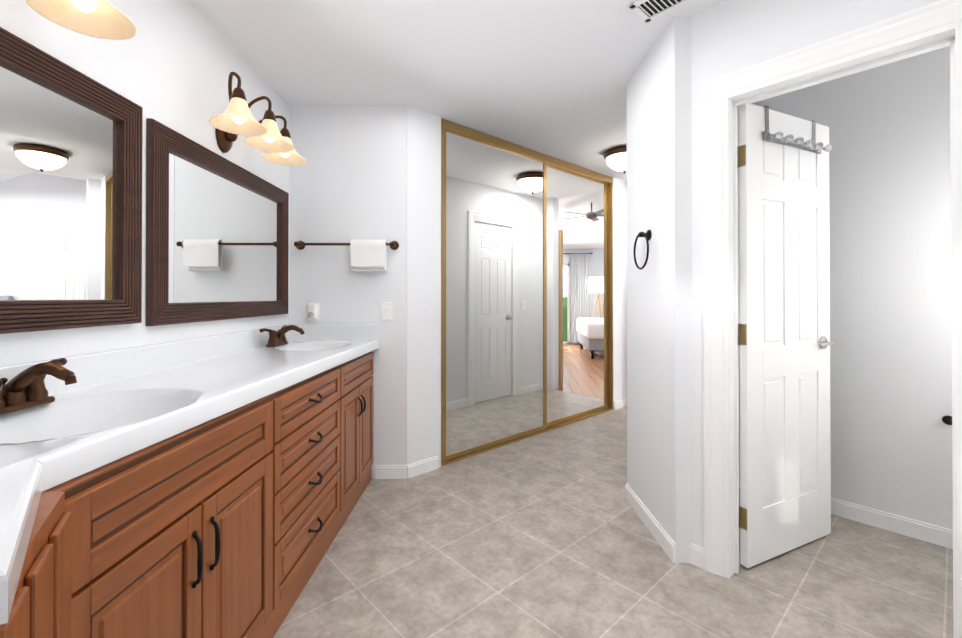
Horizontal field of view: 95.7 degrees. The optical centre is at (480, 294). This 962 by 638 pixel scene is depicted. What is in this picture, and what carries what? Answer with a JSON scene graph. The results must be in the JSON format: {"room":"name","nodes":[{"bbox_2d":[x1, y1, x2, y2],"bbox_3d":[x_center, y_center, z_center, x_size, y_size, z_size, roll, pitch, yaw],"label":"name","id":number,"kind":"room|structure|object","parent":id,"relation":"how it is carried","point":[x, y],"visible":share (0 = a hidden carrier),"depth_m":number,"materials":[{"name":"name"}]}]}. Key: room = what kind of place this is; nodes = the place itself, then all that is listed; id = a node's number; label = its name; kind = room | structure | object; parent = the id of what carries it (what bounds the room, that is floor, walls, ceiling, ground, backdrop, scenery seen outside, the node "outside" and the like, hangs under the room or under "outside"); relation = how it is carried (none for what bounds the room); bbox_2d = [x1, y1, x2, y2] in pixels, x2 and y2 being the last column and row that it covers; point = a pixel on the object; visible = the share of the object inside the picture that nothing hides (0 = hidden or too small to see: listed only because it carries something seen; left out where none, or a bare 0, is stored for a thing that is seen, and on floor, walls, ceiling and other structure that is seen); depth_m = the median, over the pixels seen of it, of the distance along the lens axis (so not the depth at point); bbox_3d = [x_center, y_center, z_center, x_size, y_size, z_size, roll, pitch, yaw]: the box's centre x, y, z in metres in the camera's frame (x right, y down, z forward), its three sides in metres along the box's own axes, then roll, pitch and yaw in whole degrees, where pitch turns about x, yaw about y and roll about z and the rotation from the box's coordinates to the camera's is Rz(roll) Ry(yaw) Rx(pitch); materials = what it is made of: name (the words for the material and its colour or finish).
{"room":"bathroom","nodes":[
{"label":"bathroom","id":0,"kind":"room"},
{"bbox_2d":[0,0,289,366],"bbox_3d":[-1.290,-0.033,0.467,0.120,2.440,4.995,0,0,-1],"label":"wall","id":1,"kind":"structure","parent":0,"point":[172,64],"depth_m":1.68,"materials":[{"name":"white paint"}]},
{"bbox_2d":[0,27,142,333],"bbox_3d":[-1.220,-0.287,1.006,0.027,0.775,1.110,0,0,-1],"label":"vanity mirror","id":2,"kind":"object","parent":1,"relation":"attached to","point":[70,197],"visible":0.96,"depth_m":1.28,"materials":[{"name":"brown wood"}]},
{"bbox_2d":[25,0,136,39],"bbox_3d":[-1.066,-0.826,0.910,0.332,0.273,0.668,0,0,-1],"label":"sconce","id":3,"kind":"object","parent":1,"relation":"attached to","point":[105,19],"visible":1,"depth_m":1.19,"materials":[{"name":"beige glass"}]},
{"bbox_2d":[146,118,288,325],"bbox_3d":[-1.230,-0.263,2.191,0.027,0.770,1.160,0,0,-1],"label":"vanity mirror","id":4,"kind":"object","parent":1,"relation":"attached to","point":[217,228],"visible":1,"depth_m":1.96,"materials":[{"name":"brown wood"}]},
{"bbox_2d":[209,72,306,165],"bbox_3d":[-1.077,-0.820,2.100,0.332,0.273,0.668,0,0,-1],"label":"sconce","id":5,"kind":"object","parent":1,"relation":"attached to","point":[233,120],"visible":1,"depth_m":2.06,"materials":[{"name":"beige glass"}]},
{"bbox_2d":[0,324,291,411],"bbox_3d":[-1.227,0.243,1.484,0.019,0.110,2.712,0,0,-1],"label":"backsplash","id":6,"kind":"structure","parent":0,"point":[21,385],"depth_m":1.44,"materials":[{"name":"white stone"}]},
{"bbox_2d":[289,105,405,477],"bbox_3d":[-0.868,-0.019,2.908,0.770,2.440,0.120,0,0,-1],"label":"wall","id":7,"kind":"structure","parent":0,"point":[348,182],"depth_m":2.85,"materials":[{"name":"white paint"}]},
{"bbox_2d":[308,303,318,320],"bbox_3d":[-1.092,0.115,2.818,0.072,0.116,0.052,0,0,-1],"label":"electrical outlet","id":8,"kind":"object","parent":7,"relation":"attached to","point":[313,311],"visible":1,"depth_m":2.80,"materials":[{"name":"white plastic"}]},
{"bbox_2d":[292,324,378,339],"bbox_3d":[-0.958,0.250,2.833,0.582,0.110,0.019,0,0,-1],"label":"backsplash","id":9,"kind":"structure","parent":7,"relation":"attached to","point":[299,331],"depth_m":2.82,"materials":[{"name":"white stone"}]},
{"bbox_2d":[294,239,398,270],"bbox_3d":[-0.871,-0.251,2.799,0.670,0.202,0.097,0,0,-1],"label":"towel bar","id":10,"kind":"object","parent":7,"relation":"attached to","point":[368,254],"visible":1,"depth_m":2.76,"materials":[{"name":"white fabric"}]},
{"bbox_2d":[381,302,391,319],"bbox_3d":[-0.617,0.110,2.843,0.072,0.116,0.012,0,0,-1],"label":"light switch","id":11,"kind":"object","parent":7,"relation":"attached to","point":[386,310],"visible":1,"depth_m":2.84,"materials":[{"name":"white plastic"}]},
{"bbox_2d":[406,105,440,466],"bbox_3d":[-0.423,-0.019,2.987,0.282,2.440,0.120,0,0,-43],"label":"wall","id":12,"kind":"structure","parent":0,"point":[423,285],"depth_m":2.94,"materials":[{"name":"white paint"}]},
{"bbox_2d":[441,118,612,466],"bbox_3d":[0.527,-0.012,3.832,2.260,2.435,0.076,0,0,-43],"label":"mirrored closet doors","id":13,"kind":"structure","parent":12,"relation":"in","point":[526,292],"depth_m":3.60,"materials":[{"name":"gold metal"}]},
{"bbox_2d":[188,0,725,181],"bbox_3d":[1.111,-1.298,1.489,5.300,0.101,6.982,0,0,-1],"label":"ceiling","id":14,"kind":"structure","parent":0,"point":[552,78],"depth_m":2.29,"materials":[{"name":"white paint"}]},
{"bbox_2d":[604,145,626,173],"bbox_3d":[1.240,-1.137,3.759,0.340,0.195,0.340,0,0,-1],"label":"light","id":15,"kind":"object","parent":14,"relation":"attached to","point":[616,158],"visible":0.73,"depth_m":3.67,"materials":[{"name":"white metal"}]},
{"bbox_2d":[629,0,692,21],"bbox_3d":[0.818,-1.241,1.795,0.160,0.008,0.360,0,0,-43],"label":"ceiling vent","id":16,"kind":"object","parent":14,"relation":"in","point":[647,10],"visible":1,"depth_m":1.88,"materials":[{"name":"white metal"}]},
{"bbox_2d":[273,406,952,637],"bbox_3d":[1.111,1.242,1.455,5.300,0.100,6.942,0,0,-1],"label":"floor","id":17,"kind":"structure","parent":0,"point":[548,534],"depth_m":1.88,"materials":[{"name":"beige tile"}]},
{"bbox_2d":[0,344,377,637],"bbox_3d":[-0.884,0.768,1.493,0.703,0.850,2.691,0,0,-1],"label":"bathroom vanity","id":18,"kind":"object","parent":17,"relation":"on","point":[214,486],"depth_m":1.29,"materials":[{"name":"brown wood"}]},
{"bbox_2d":[0,340,378,631],"bbox_3d":[-0.865,0.315,1.477,0.742,0.055,2.732,0,0,-1],"label":"countertop","id":19,"kind":"structure","parent":18,"relation":"on","point":[63,512],"depth_m":0.84,"materials":[{"name":"white stone"}]},
{"bbox_2d":[612,177,626,409],"bbox_3d":[1.446,-0.009,4.701,0.270,2.440,0.120,0,0,-43],"label":"wall","id":20,"kind":"structure","parent":0,"point":[619,307],"depth_m":4.65,"materials":[{"name":"white paint"}]},
{"bbox_2d":[626,182,626,303],"bbox_3d":[1.967,-0.011,4.422,0.120,2.440,1.236,0,0,-43],"label":"wall","id":21,"kind":"structure","parent":0,"point":[626,242],"depth_m":4.75,"materials":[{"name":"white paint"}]},
{"bbox_2d":[625,483,675,562],"bbox_3d":[0.855,1.155,2.243,0.016,0.085,0.611,0,0,-1],"label":"baseboard","id":22,"kind":"structure","parent":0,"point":[661,536],"depth_m":2.17,"materials":[{"name":"white wood"}]},
{"bbox_2d":[627,16,692,562],"bbox_3d":[0.924,-0.023,2.257,0.120,2.440,0.625,0,0,-1],"label":"wall","id":23,"kind":"structure","parent":0,"point":[659,326],"depth_m":2.08,"materials":[{"name":"white paint"}]},
{"bbox_2d":[633,230,650,269],"bbox_3d":[0.836,-0.228,2.230,0.052,0.206,0.195,0,0,-1],"label":"towel ring","id":24,"kind":"object","parent":23,"relation":"attached to","point":[647,235],"visible":1,"depth_m":2.22,"materials":[{"name":"black metal"}]},
{"bbox_2d":[691,0,939,547],"bbox_3d":[1.252,-0.026,1.696,0.120,2.440,1.012,0,0,-43],"label":"wall","id":25,"kind":"structure","parent":0,"point":[729,36],"depth_m":1.83,"materials":[{"name":"white paint"}]},
{"bbox_2d":[737,103,836,567],"bbox_3d":[1.428,0.172,2.045,0.611,2.023,0.344,0,0,-1],"label":"door","id":26,"kind":"structure","parent":25,"relation":"in","point":[786,343],"depth_m":2.00,"materials":[{"name":"painted wood"},{"name":"nickel"},{"name":"brass"}]},
{"bbox_2d":[702,0,961,637],"bbox_3d":[1.307,0.135,1.635,0.162,2.118,0.841,0,0,-43],"label":"door frame","id":27,"kind":"structure","parent":25,"relation":"attached to","point":[926,28],"depth_m":1.83,"materials":[{"name":"white wood"}]},
{"bbox_2d":[738,46,952,529],"bbox_3d":[2.408,-0.026,1.647,2.096,2.440,2.912,0,0,-1],"label":"wall","id":28,"kind":"structure","parent":0,"point":[888,125],"depth_m":2.21,"materials":[{"name":"white paint"}]},
{"bbox_2d":[739,478,952,548],"bbox_3d":[2.358,1.151,1.707,1.883,0.085,1.710,0,0,-1],"label":"baseboard","id":29,"kind":"structure","parent":28,"relation":"attached to","point":[927,532],"depth_m":2.19,"materials":[{"name":"white wood"}]},
{"bbox_2d":[942,415,951,424],"bbox_3d":[2.203,0.596,2.051,0.055,0.043,0.055,0,0,-1],"label":"hook","id":30,"kind":"object","parent":28,"relation":"attached to","point":[947,419],"visible":0.9,"depth_m":2.05,"materials":[{"name":"black metal"}]}
]}

